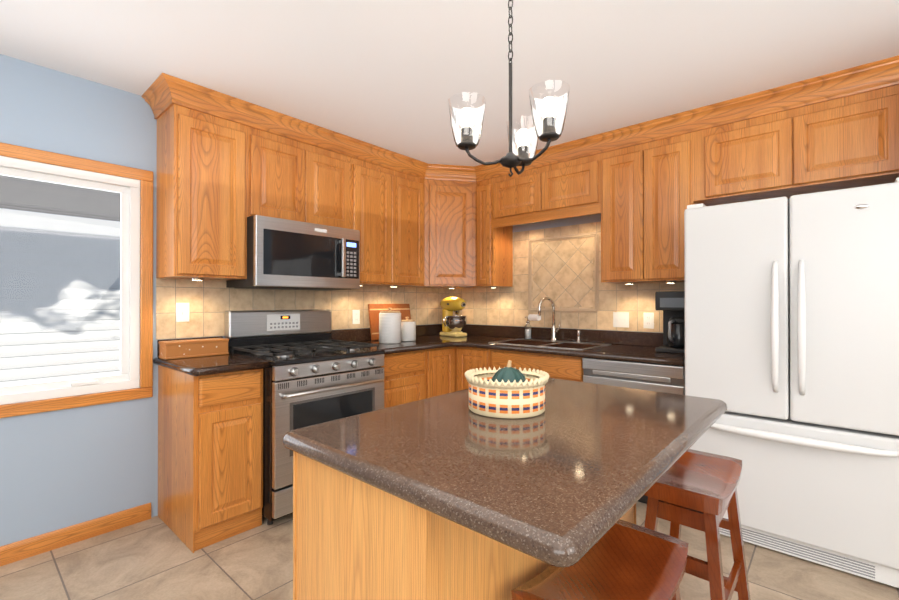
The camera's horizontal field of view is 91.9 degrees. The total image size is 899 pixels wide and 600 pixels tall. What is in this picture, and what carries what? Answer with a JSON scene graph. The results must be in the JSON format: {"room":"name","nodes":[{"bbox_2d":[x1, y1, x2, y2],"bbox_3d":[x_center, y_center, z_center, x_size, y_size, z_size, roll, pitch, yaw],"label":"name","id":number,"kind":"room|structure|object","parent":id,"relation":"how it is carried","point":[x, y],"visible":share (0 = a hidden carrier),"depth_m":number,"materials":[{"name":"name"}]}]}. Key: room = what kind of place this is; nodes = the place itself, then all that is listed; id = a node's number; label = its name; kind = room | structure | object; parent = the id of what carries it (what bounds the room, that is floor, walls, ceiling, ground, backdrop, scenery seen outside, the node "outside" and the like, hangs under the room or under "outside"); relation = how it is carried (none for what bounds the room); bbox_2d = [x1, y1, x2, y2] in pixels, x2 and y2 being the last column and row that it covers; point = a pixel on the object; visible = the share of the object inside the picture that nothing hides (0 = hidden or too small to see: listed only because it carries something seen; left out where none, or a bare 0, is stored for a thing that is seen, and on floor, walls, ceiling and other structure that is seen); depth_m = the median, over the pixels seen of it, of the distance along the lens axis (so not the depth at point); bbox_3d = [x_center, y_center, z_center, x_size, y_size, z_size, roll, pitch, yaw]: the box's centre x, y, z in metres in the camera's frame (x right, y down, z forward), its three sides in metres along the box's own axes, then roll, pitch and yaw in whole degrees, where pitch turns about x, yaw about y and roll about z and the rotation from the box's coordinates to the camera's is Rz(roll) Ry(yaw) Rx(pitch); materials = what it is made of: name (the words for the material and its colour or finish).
{"room":"kitchen","nodes":[
{"label":"kitchen","id":0,"kind":"room"},
{"bbox_2d":[0,54,448,545],"bbox_3d":[-2.359,0.042,1.844,0.126,2.400,7.240,0,0,41],"label":"wall","id":1,"kind":"structure","parent":0,"point":[63,468],"depth_m":2.32,"materials":[{"name":"blue paint"}]},
{"bbox_2d":[0,502,150,565],"bbox_3d":[-3.165,1.194,0.827,0.014,0.088,4.415,0,0,41],"label":"baseboard","id":2,"kind":"structure","parent":1,"relation":"attached to","point":[34,546],"depth_m":2.21,"materials":[{"name":"brown wood"}]},
{"bbox_2d":[0,142,152,417],"bbox_3d":[-2.222,-0.093,1.965,0.103,1.290,1.482,0,0,41],"label":"window","id":3,"kind":"structure","parent":1,"relation":"in","point":[136,281],"depth_m":2.37,"materials":[{"name":"brown wood"}]},
{"bbox_2d":[176,303,188,321],"bbox_3d":[-1.595,0.074,2.603,0.014,0.115,0.072,0,0,41],"label":"switch plate","id":4,"kind":"object","parent":1,"relation":"attached to","point":[182,312],"visible":1,"depth_m":2.60,"materials":[{"name":"white plastic"}]},
{"bbox_2d":[153,95,252,280],"bbox_3d":[-1.445,-0.596,2.550,0.322,0.940,0.386,0,0,41],"label":"upper cabinet","id":5,"kind":"object","parent":1,"relation":"attached to","point":[227,165],"depth_m":2.43,"materials":[{"name":"brown wood"}]},
{"bbox_2d":[253,119,308,222],"bbox_3d":[-1.194,-0.782,2.835,0.322,0.567,0.372,0,0,41],"label":"upper cabinet","id":6,"kind":"object","parent":1,"relation":"attached to","point":[280,156],"depth_m":2.74,"materials":[{"name":"brown wood"}]},
{"bbox_2d":[226,215,359,289],"bbox_3d":[-1.016,-0.285,2.925,0.464,0.418,0.743,0,0,41],"label":"over-the-range microwave","id":7,"kind":"object","parent":6,"relation":"attached to","point":[288,254],"visible":1,"depth_m":2.74,"materials":[{"name":"silver metal"}]},
{"bbox_2d":[157,324,442,355],"bbox_3d":[-0.838,0.285,3.462,0.020,0.100,2.552,0,0,41],"label":"backsplash","id":8,"kind":"structure","parent":1,"relation":"attached to","point":[434,329],"depth_m":3.57,"materials":[{"name":"brown stone"}]},
{"bbox_2d":[309,139,356,229],"bbox_3d":[-0.947,-0.780,3.115,0.322,0.567,0.373,0,0,41],"label":"upper cabinet","id":9,"kind":"object","parent":1,"relation":"attached to","point":[332,168],"depth_m":3.03,"materials":[{"name":"brown wood"}]},
{"bbox_2d":[352,310,359,323],"bbox_3d":[-0.762,0.138,3.552,0.007,0.115,0.072,0,0,41],"label":"electrical outlet plate","id":10,"kind":"object","parent":1,"relation":"attached to","point":[355,316],"visible":1,"depth_m":3.55,"materials":[{"name":"white plastic"}]},
{"bbox_2d":[357,151,392,286],"bbox_3d":[-0.699,-0.592,3.396,0.322,0.940,0.379,0,0,41],"label":"upper cabinet","id":11,"kind":"object","parent":1,"relation":"attached to","point":[374,176],"depth_m":3.31,"materials":[{"name":"brown wood"}]},
{"bbox_2d":[393,163,424,286],"bbox_3d":[-0.448,-0.591,3.680,0.322,0.940,0.380,0,0,41],"label":"upper cabinet","id":12,"kind":"object","parent":1,"relation":"attached to","point":[408,184],"depth_m":3.57,"materials":[{"name":"brown wood"}]},
{"bbox_2d":[424,167,482,288],"bbox_3d":[-0.003,-0.590,3.987,0.582,0.940,0.668,0,0,41],"label":"upper cabinet","id":13,"kind":"object","parent":1,"relation":"attached to","point":[450,195],"depth_m":3.76,"materials":[{"name":"brown wood"}]},
{"bbox_2d":[0,501,898,599],"bbox_3d":[-0.209,1.284,-0.059,5.820,0.100,7.240,0,0,41],"label":"floor","id":14,"kind":"structure","parent":0,"point":[154,558],"depth_m":1.99,"materials":[{"name":"tile"}]},
{"bbox_2d":[158,368,263,552],"bbox_3d":[-1.350,0.808,2.451,0.587,0.873,0.349,0,0,41],"label":"base cabinet","id":15,"kind":"object","parent":14,"relation":"on","point":[210,450],"depth_m":2.26,"materials":[{"name":"brown wood"}]},
{"bbox_2d":[153,354,268,375],"bbox_3d":[-1.339,0.351,2.427,0.637,0.040,0.376,0,0,41],"label":"countertop","id":16,"kind":"structure","parent":15,"relation":"on","point":[217,365],"depth_m":2.29,"materials":[{"name":"brown stone"}]},
{"bbox_2d":[159,338,228,359],"bbox_3d":[-1.502,0.283,2.567,0.123,0.095,0.338,0,0,41],"label":"box","id":17,"kind":"object","parent":16,"relation":"on","point":[178,349],"visible":1,"depth_m":2.51,"materials":[{"name":"brown wood"}]},
{"bbox_2d":[225,309,384,524],"bbox_3d":[-0.916,0.658,2.815,0.745,1.178,0.758,0,0,41],"label":"range","id":18,"kind":"object","parent":14,"relation":"on","point":[314,373],"visible":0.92,"depth_m":2.60,"materials":[{"name":"silver metal"}]},
{"bbox_2d":[381,348,428,407],"bbox_3d":[-0.560,0.812,3.347,0.587,0.873,0.500,0,0,41],"label":"base cabinet","id":19,"kind":"object","parent":14,"relation":"on","point":[406,374],"depth_m":3.18,"materials":[{"name":"brown wood"}]},
{"bbox_2d":[345,336,484,355],"bbox_3d":[-0.242,0.357,3.686,0.617,0.040,1.428,0,0,41],"label":"countertop","id":20,"kind":"structure","parent":19,"relation":"on","point":[421,342],"depth_m":3.43,"materials":[{"name":"brown stone"}]},
{"bbox_2d":[368,304,410,340],"bbox_3d":[-0.504,0.184,3.767,0.066,0.303,0.460,0,0,41],"label":"cutting board","id":21,"kind":"object","parent":20,"relation":"on","point":[374,310],"visible":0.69,"depth_m":3.66,"materials":[{"name":"brown wood"}]},
{"bbox_2d":[379,308,400,343],"bbox_3d":[-0.464,0.197,3.399,0.172,0.275,0.172,0,0,41],"label":"canister","id":22,"kind":"object","parent":20,"relation":"on","point":[389,326],"visible":1,"depth_m":3.33,"materials":[{"name":"ceramic"}]},
{"bbox_2d":[401,317,415,340],"bbox_3d":[-0.348,0.236,3.583,0.140,0.198,0.140,0,0,41],"label":"canister","id":23,"kind":"object","parent":20,"relation":"on","point":[408,330],"visible":0.9,"depth_m":3.52,"materials":[{"name":"ceramic"}]},
{"bbox_2d":[440,297,466,336],"bbox_3d":[0.017,0.153,4.051,0.324,0.368,0.252,0,0,41],"label":"stand mixer","id":24,"kind":"object","parent":20,"relation":"on","point":[453,325],"visible":1,"depth_m":3.99,"materials":[{"name":"yellow metal"}]},
{"bbox_2d":[429,348,456,397],"bbox_3d":[-0.287,0.813,3.656,0.587,0.873,0.325,0,0,41],"label":"base cabinet","id":25,"kind":"object","parent":14,"relation":"on","point":[442,361],"depth_m":3.48,"materials":[{"name":"brown wood"}]},
{"bbox_2d":[457,336,684,365],"bbox_3d":[0.889,0.355,3.229,1.683,0.040,0.617,0,0,41],"label":"countertop","id":26,"kind":"structure","parent":25,"relation":"on","point":[631,352],"depth_m":3.04,"materials":[{"name":"brown stone"}]},
{"bbox_2d":[524,316,531,338],"bbox_3d":[0.664,0.235,3.687,0.061,0.195,0.067,0,0,41],"label":"soap bottle","id":27,"kind":"object","parent":26,"relation":"on","point":[527,333],"visible":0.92,"depth_m":3.67,"materials":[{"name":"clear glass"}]},
{"bbox_2d":[488,338,611,349],"bbox_3d":[0.764,0.449,3.339,0.774,0.235,0.512,0,0,41],"label":"sink basin","id":28,"kind":"object","parent":26,"relation":"in","point":[571,345],"depth_m":3.38,"materials":[{"name":"silver metal"}]},
{"bbox_2d":[528,297,580,341],"bbox_3d":[0.840,0.153,3.483,0.390,0.356,0.193,0,0,41],"label":"sink faucet","id":29,"kind":"object","parent":26,"relation":"on","point":[534,317],"visible":1,"depth_m":3.53,"materials":[{"name":"silver metal"}]},
{"bbox_2d":[655,291,684,353],"bbox_3d":[1.488,0.139,2.815,0.220,0.385,0.313,0,0,41],"label":"coffee maker","id":30,"kind":"object","parent":26,"relation":"on","point":[671,304],"visible":0.69,"depth_m":2.73,"materials":[{"name":"black plastic"}]},
{"bbox_2d":[283,378,726,599],"bbox_3d":[0.246,0.782,1.249,0.775,0.914,1.150,0,0,41],"label":"kitchen island","id":31,"kind":"object","parent":14,"relation":"on","point":[450,496],"visible":0.75,"depth_m":0.91,"materials":[{"name":"brown stone"}]},
{"bbox_2d":[465,360,548,418],"bbox_3d":[0.170,0.252,1.298,0.250,0.145,0.250,0,0,41],"label":"basket","id":32,"kind":"object","parent":31,"relation":"on","point":[508,392],"visible":1,"depth_m":1.21,"materials":[{"name":"beige"}]},
{"bbox_2d":[511,519,688,599],"bbox_3d":[0.358,0.918,0.983,0.303,0.640,0.463,0,0,41],"label":"bar stool","id":33,"kind":"object","parent":14,"relation":"on","point":[622,560],"visible":0.9,"depth_m":1.00,"materials":[{"name":"brown wood"}]},
{"bbox_2d":[582,357,684,503],"bbox_3d":[1.290,0.812,2.866,0.598,0.868,0.612,0,0,41],"label":"dishwasher","id":34,"kind":"object","parent":14,"relation":"on","point":[664,378],"visible":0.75,"depth_m":2.62,"materials":[{"name":"silver metal"}]},
{"bbox_2d":[644,449,750,599],"bbox_3d":[0.869,0.921,1.546,0.303,0.640,0.463,0,0,41],"label":"bar stool","id":35,"kind":"object","parent":14,"relation":"on","point":[694,489],"visible":0.83,"depth_m":1.46,"materials":[{"name":"brown wood"}]},
{"bbox_2d":[684,177,898,587],"bbox_3d":[1.818,0.361,2.301,0.908,1.766,0.725,0,0,41],"label":"refrigerator","id":36,"kind":"object","parent":14,"relation":"on","point":[792,332],"visible":0.88,"depth_m":2.03,"materials":[{"name":"white metal"}]},
{"bbox_2d":[0,0,898,165],"bbox_3d":[-0.217,-1.216,-0.040,5.840,0.100,7.240,0,0,41],"label":"ceiling","id":37,"kind":"structure","parent":0,"point":[394,75],"depth_m":2.03,"materials":[{"name":"white paint"}]},
{"bbox_2d":[448,0,569,176],"bbox_3d":[0.246,-0.794,1.507,0.380,0.730,0.412,0,0,41],"label":"pendant chandelier","id":38,"kind":"object","parent":37,"relation":"hanging from","point":[548,132],"visible":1,"depth_m":1.48,"materials":[{"name":"glass"}]},
{"bbox_2d":[449,199,788,332],"bbox_3d":[2.181,0.046,2.581,5.720,2.400,0.126,0,0,41],"label":"wall","id":39,"kind":"structure","parent":0,"point":[502,306],"depth_m":3.62,"materials":[{"name":"beige tile"}]},
{"bbox_2d":[477,171,512,286],"bbox_3d":[0.397,-0.590,3.865,0.180,0.940,0.322,0,0,41],"label":"upper cabinet","id":40,"kind":"object","parent":39,"relation":"attached to","point":[494,240],"depth_m":3.76,"materials":[{"name":"brown wood"}]},
{"bbox_2d":[493,159,556,226],"bbox_3d":[0.640,-0.870,3.652,0.468,0.382,0.322,0,0,41],"label":"upper cabinet","id":41,"kind":"object","parent":39,"relation":"attached to","point":[516,198],"depth_m":3.52,"materials":[{"name":"brown wood"}]},
{"bbox_2d":[461,324,663,347],"bbox_3d":[0.863,0.286,3.651,2.280,0.100,0.019,0,0,41],"label":"backsplash","id":42,"kind":"structure","parent":39,"relation":"attached to","point":[654,340],"depth_m":3.50,"materials":[{"name":"brown stone"}]},
{"bbox_2d":[528,232,598,312],"bbox_3d":[0.923,-0.215,3.597,0.634,0.634,0.017,0,0,41],"label":"decorative tile panel","id":43,"kind":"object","parent":39,"relation":"attached to","point":[562,273],"depth_m":3.58,"materials":[{"name":"beige tile"}]},
{"bbox_2d":[541,147,600,218],"bbox_3d":[0.990,-0.872,3.342,0.467,0.382,0.322,0,0,41],"label":"upper cabinet","id":44,"kind":"object","parent":39,"relation":"attached to","point":[570,184],"depth_m":3.21,"materials":[{"name":"brown wood"}]},
{"bbox_2d":[613,312,628,327],"bbox_3d":[1.289,0.149,3.275,0.118,0.115,0.014,0,0,41],"label":"switch plate","id":45,"kind":"object","parent":39,"relation":"attached to","point":[620,319],"visible":1,"depth_m":3.27,"materials":[{"name":"white plastic"}]},
{"bbox_2d":[597,135,644,284],"bbox_3d":[1.275,-0.594,3.090,0.293,0.940,0.322,0,0,41],"label":"upper cabinet","id":46,"kind":"object","parent":39,"relation":"attached to","point":[621,208],"depth_m":2.96,"materials":[{"name":"brown wood"}]},
{"bbox_2d":[643,312,653,328],"bbox_3d":[1.440,0.148,3.146,0.072,0.115,0.007,0,0,41],"label":"electrical outlet plate","id":47,"kind":"object","parent":39,"relation":"attached to","point":[648,320],"visible":1,"depth_m":3.14,"materials":[{"name":"white plastic"}]},
{"bbox_2d":[645,123,696,282],"bbox_3d":[1.494,-0.595,2.896,0.292,0.940,0.322,0,0,41],"label":"upper cabinet","id":48,"kind":"object","parent":39,"relation":"attached to","point":[668,154],"depth_m":2.78,"materials":[{"name":"brown wood"}]},
{"bbox_2d":[693,99,796,205],"bbox_3d":[1.786,-0.839,2.640,0.486,0.454,0.322,0,0,41],"label":"upper cabinet","id":49,"kind":"object","parent":39,"relation":"attached to","point":[744,156],"depth_m":2.51,"materials":[{"name":"brown wood"}]},
{"bbox_2d":[797,75,898,194],"bbox_3d":[2.145,-0.840,2.324,0.470,0.454,0.322,0,0,41],"label":"upper cabinet","id":50,"kind":"object","parent":39,"relation":"attached to","point":[848,137],"depth_m":2.22,"materials":[{"name":"brown wood"}]},
{"label":"outside","id":51,"kind":"structure","parent":0,"visible":0},
{"bbox_2d":[0,175,120,385],"bbox_3d":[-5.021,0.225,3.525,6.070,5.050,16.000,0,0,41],"label":"window pane","id":52,"kind":"structure","parent":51,"point":[58,317],"depth_m":4.12,"materials":[{"name":"clear glass"}]}
]}

